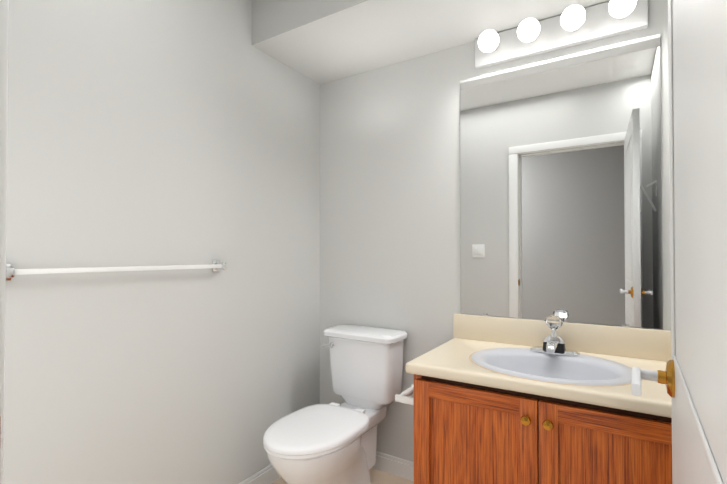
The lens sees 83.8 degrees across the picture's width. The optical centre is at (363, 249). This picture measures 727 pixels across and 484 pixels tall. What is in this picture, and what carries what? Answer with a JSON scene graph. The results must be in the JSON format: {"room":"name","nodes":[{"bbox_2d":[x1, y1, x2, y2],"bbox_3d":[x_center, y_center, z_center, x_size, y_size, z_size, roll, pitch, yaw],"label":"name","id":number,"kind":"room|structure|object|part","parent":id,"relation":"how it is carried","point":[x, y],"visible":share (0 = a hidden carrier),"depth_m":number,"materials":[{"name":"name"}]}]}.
{"room":"bathroom","nodes":[
{"label":"bathroom","id":0,"kind":"room"},
{"bbox_2d":[3,0,319,483],"bbox_3d":[-0.780,-0.063,1.758,0.115,2.540,1.760,0,-1,32],"label":"wall","id":1,"kind":"structure","parent":0,"point":[160,132],"depth_m":1.59,"materials":[{"name":"paint"}]},
{"bbox_2d":[6,260,225,280],"bbox_3d":[-0.839,0.069,1.493,0.061,0.052,0.790,0,-1,32],"label":"towel rail","id":2,"kind":"object","parent":1,"relation":"attached to","point":[215,266],"visible":0.96,"depth_m":1.38,"materials":[{"name":"white metal"}]},
{"bbox_3d":[-1.037,0.065,1.175,0.061,0.032,0.022,0,-1,32],"label":"post","id":3,"kind":"part","parent":2,"relation":"part of","materials":[{"name":"silver metal"}]},
{"bbox_3d":[-0.641,0.073,1.812,0.061,0.032,0.022,0,-1,32],"label":"post","id":4,"kind":"part","parent":2,"relation":"part of","materials":[{"name":"silver metal"}]},
{"bbox_2d":[239,464,279,483],"bbox_3d":[-0.726,1.159,1.710,0.012,0.095,1.760,0,-1,32],"label":"baseboard","id":5,"kind":"structure","parent":1,"relation":"attached to","point":[268,474],"depth_m":2.06,"materials":[{"name":"white wood"}]},
{"bbox_2d":[271,468,413,483],"bbox_3d":[-0.208,1.219,0.660,4.400,0.050,3.225,0,-1,32],"label":"floor","id":6,"kind":"structure","parent":0,"point":[378,476],"depth_m":2.13,"materials":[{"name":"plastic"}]},
{"bbox_2d":[263,324,406,483],"bbox_3d":[-0.143,0.817,1.916,0.430,0.785,0.779,0,-1,32],"label":"toilet","id":7,"kind":"object","parent":6,"relation":"on","point":[333,443],"visible":0.98,"depth_m":1.97,"materials":[{"name":"ceramic"}]},
{"bbox_3d":[-0.216,0.795,1.798,0.380,0.042,0.502,0,-1,32],"label":"seat lid","id":8,"kind":"part","parent":7,"relation":"part of","materials":[{"name":"plastic"}]},
{"bbox_3d":[-0.171,1.013,1.869,0.372,0.392,0.647,0,-1,32],"label":"bowl","id":9,"kind":"part","parent":7,"relation":"part of","materials":[{"name":"ceramic"}]},
{"bbox_3d":[-0.196,0.507,2.159,0.063,0.014,0.014,0,-1,32],"label":"lever arm","id":10,"kind":"part","parent":7,"relation":"part of"},
{"bbox_3d":[0.007,0.447,2.161,0.430,0.040,0.212,0,-1,32],"label":"tank lid","id":11,"kind":"part","parent":7,"relation":"part of","materials":[{"name":"ceramic"}]},
{"bbox_3d":[0.009,0.622,2.162,0.395,0.310,0.186,0,-1,32],"label":"tank","id":12,"kind":"part","parent":7,"relation":"part of","materials":[{"name":"ceramic"}]},
{"bbox_2d":[395,314,671,483],"bbox_3d":[0.654,0.737,1.550,1.000,0.935,0.577,0,-1,32],"label":"bathroom vanity","id":13,"kind":"object","parent":6,"relation":"on","point":[548,400],"visible":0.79,"depth_m":1.41,"materials":[{"name":"brown wood"}]},
{"bbox_3d":[0.174,0.606,1.632,0.101,0.026,0.017,0,-1,32],"label":"arm","id":14,"kind":"part","parent":13,"relation":"part of"},
{"bbox_3d":[0.382,0.519,1.429,0.320,0.058,0.019,0,-1,32],"label":"door rail","id":15,"kind":"part","parent":13,"relation":"part of","materials":[{"name":"brown wood"}]},
{"bbox_3d":[0.385,0.788,1.430,0.328,0.491,0.004,0,-1,32],"label":"door panel","id":16,"kind":"part","parent":13,"relation":"part of","materials":[{"name":"brown wood"}]},
{"bbox_3d":[0.526,0.551,1.310,0.033,0.033,0.030,0,-1,32],"label":"knob","id":17,"kind":"part","parent":13,"relation":"part of","materials":[{"name":"gold metal"}]},
{"bbox_2d":[405,338,671,417],"bbox_3d":[0.693,0.450,1.536,0.915,0.040,0.565,0,-1,32],"label":"countertop","id":18,"kind":"structure","parent":13,"relation":"on","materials":[{"name":"laminate"}]},
{"bbox_2d":[530,316,579,356],"bbox_3d":[0.762,0.347,1.629,0.185,0.152,0.146,0,-1,32],"label":"faucet","id":19,"kind":"object","parent":18,"relation":"on","point":[553,344],"depth_m":1.64,"materials":[{"name":"silver metal"}]},
{"bbox_2d":[469,348,641,385],"bbox_3d":[0.693,0.476,1.516,0.585,0.192,0.481,0,-1,32],"label":"sink","id":20,"kind":"object","parent":18,"relation":"in","point":[550,366],"depth_m":1.57,"materials":[{"name":"white ceramic"}]},
{"bbox_3d":[0.579,0.490,1.332,0.831,0.045,0.015,0,-1,32],"label":"rail","id":21,"kind":"part","parent":13,"relation":"part of","materials":[{"name":"brown wood"}]},
{"bbox_3d":[0.582,0.550,1.275,0.033,0.033,0.030,0,-1,32],"label":"knob","id":22,"kind":"part","parent":13,"relation":"part of","materials":[{"name":"gold metal"}]},
{"bbox_3d":[0.752,0.516,1.199,0.320,0.058,0.019,0,-1,32],"label":"door rail","id":23,"kind":"part","parent":13,"relation":"part of","materials":[{"name":"brown wood"}]},
{"bbox_3d":[0.755,0.785,1.200,0.328,0.491,0.004,0,-1,32],"label":"door panel","id":24,"kind":"part","parent":13,"relation":"part of","materials":[{"name":"brown wood"}]},
{"bbox_2d":[320,0,670,461],"bbox_3d":[0.515,-0.059,2.057,2.000,2.540,0.115,0,-1,32],"label":"wall","id":25,"kind":"structure","parent":0,"point":[390,223],"depth_m":2.18,"materials":[{"name":"paint"}]},
{"bbox_2d":[372,451,413,480],"bbox_3d":[0.109,1.165,2.220,0.868,0.095,0.012,0,-1,32],"label":"baseboard","id":26,"kind":"structure","parent":25,"relation":"attached to","point":[396,466],"depth_m":2.18,"materials":[{"name":"white wood"}]},
{"bbox_2d":[460,34,662,328],"bbox_3d":[0.822,-0.265,1.793,0.804,1.157,0.010,0,-1,32],"label":"mirror","id":27,"kind":"object","parent":25,"relation":"attached to","point":[561,187],"visible":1,"depth_m":1.75,"materials":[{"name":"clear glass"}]},
{"bbox_2d":[475,0,647,68],"bbox_3d":[0.802,-0.949,1.730,0.683,0.136,0.152,0,-1,32],"label":"sconce","id":28,"kind":"object","parent":25,"relation":"attached to","point":[572,25],"visible":1,"depth_m":1.72,"materials":[{"name":"white"}]},
{"bbox_3d":[0.568,-0.948,1.840,0.092,0.092,0.092,0,-1,32],"label":"bulb","id":29,"kind":"part","parent":28,"relation":"part of","materials":[{"name":"white glass"}]},
{"bbox_3d":[0.713,-0.949,1.750,0.092,0.092,0.092,0,-1,32],"label":"bulb","id":30,"kind":"part","parent":28,"relation":"part of","materials":[{"name":"white glass"}]},
{"bbox_3d":[0.858,-0.950,1.659,0.092,0.092,0.092,0,-1,32],"label":"bulb","id":31,"kind":"part","parent":28,"relation":"part of","materials":[{"name":"white glass"}]},
{"bbox_3d":[1.003,-0.951,1.569,0.092,0.092,0.092,0,-1,32],"label":"bulb","id":32,"kind":"part","parent":28,"relation":"part of","materials":[{"name":"white glass"}]},
{"bbox_2d":[453,314,670,361],"bbox_3d":[0.837,0.374,1.768,0.915,0.120,0.021,0,-1,32],"label":"backsplash","id":33,"kind":"structure","parent":25,"relation":"attached to","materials":[{"name":"laminate"}]},
{"bbox_3d":[-0.208,-1.371,0.692,4.400,0.050,3.225,0,-1,32],"label":"ceiling","id":34,"kind":"structure","parent":0,"visible":0},
{"bbox_2d":[252,0,610,84],"bbox_3d":[0.340,-1.177,1.788,1.770,0.310,0.550,0,-1,32],"label":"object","id":35,"kind":"structure","parent":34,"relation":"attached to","point":[365,36],"depth_m":1.89,"materials":[{"name":"paint"}]},
{"bbox_2d":[252,0,366,44],"bbox_3d":[0.194,-1.181,1.554,1.770,0.310,0.002,0,-1,32],"label":"ceiling soffit","id":36,"kind":"structure","parent":35,"relation":"attached to","point":[271,18],"depth_m":1.90,"materials":[{"name":"paint"}]},
{"bbox_3d":[0.228,0.154,0.102,0.073,2.066,0.016,0,-1,32],"label":"door frame","id":37,"kind":"structure","parent":0,"visible":0},
{"bbox_2d":[668,0,726,483],"bbox_3d":[0.401,0.159,0.463,0.035,2.048,0.804,0,-1,34],"label":"door","id":38,"kind":"structure","parent":37,"relation":"attached to","point":[699,27],"depth_m":0.42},
{"bbox_2d":[640,359,674,397],"bbox_3d":[0.547,0.238,0.765,0.062,0.068,0.068,0,-1,34],"label":"door handle","id":39,"kind":"object","parent":38,"relation":"attached to","point":[670,377],"depth_m":0.75,"materials":[{"name":"gold metal"}]},
{"bbox_2d":[631,367,640,395],"bbox_3d":[0.496,0.238,0.736,0.014,0.022,0.127,0,-1,34],"label":"lever","id":40,"kind":"object","parent":39,"relation":"attached to","point":[636,383],"visible":1,"depth_m":0.69,"materials":[{"name":"plastic"}]},
{"bbox_3d":[0.538,0.238,0.771,0.040,0.019,0.019,0,-1,34],"label":"door handle neck","id":41,"kind":"part","parent":39,"relation":"part of","materials":[{"name":"silver metal"}]},
{"bbox_3d":[0.559,0.238,0.757,0.014,0.024,0.024,0,-1,34],"label":"door handle neck","id":42,"kind":"part","parent":39,"relation":"part of","materials":[{"name":"gold metal"}]},
{"bbox_2d":[670,0,675,355],"bbox_3d":[0.546,-0.269,0.716,0.003,0.930,0.012,0,-1,34],"label":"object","id":43,"kind":"object","parent":38,"relation":"attached to","point":[672,168],"visible":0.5,"depth_m":0.71,"materials":[{"name":"white wood"}]},
{"bbox_2d":[673,356,722,483],"bbox_3d":[0.385,0.188,0.474,0.003,0.012,0.584,0,-1,34],"label":"moulding","id":44,"kind":"structure","parent":38,"relation":"attached to","point":[712,463],"depth_m":0.41,"materials":[{"name":"white wood"}]},
{"bbox_3d":[-1.396,-0.072,1.038,2.000,2.540,0.115,0,-1,32],"label":"wall","id":45,"kind":"structure","parent":0,"visible":0},
{"bbox_2d":[0,0,8,483],"bbox_3d":[-0.531,0.160,0.574,0.073,2.066,0.016,0,-1,32],"label":"door frame","id":46,"kind":"structure","parent":45,"relation":"attached to","point":[4,7],"depth_m":0.56,"materials":[{"name":"white wood"}]}
]}

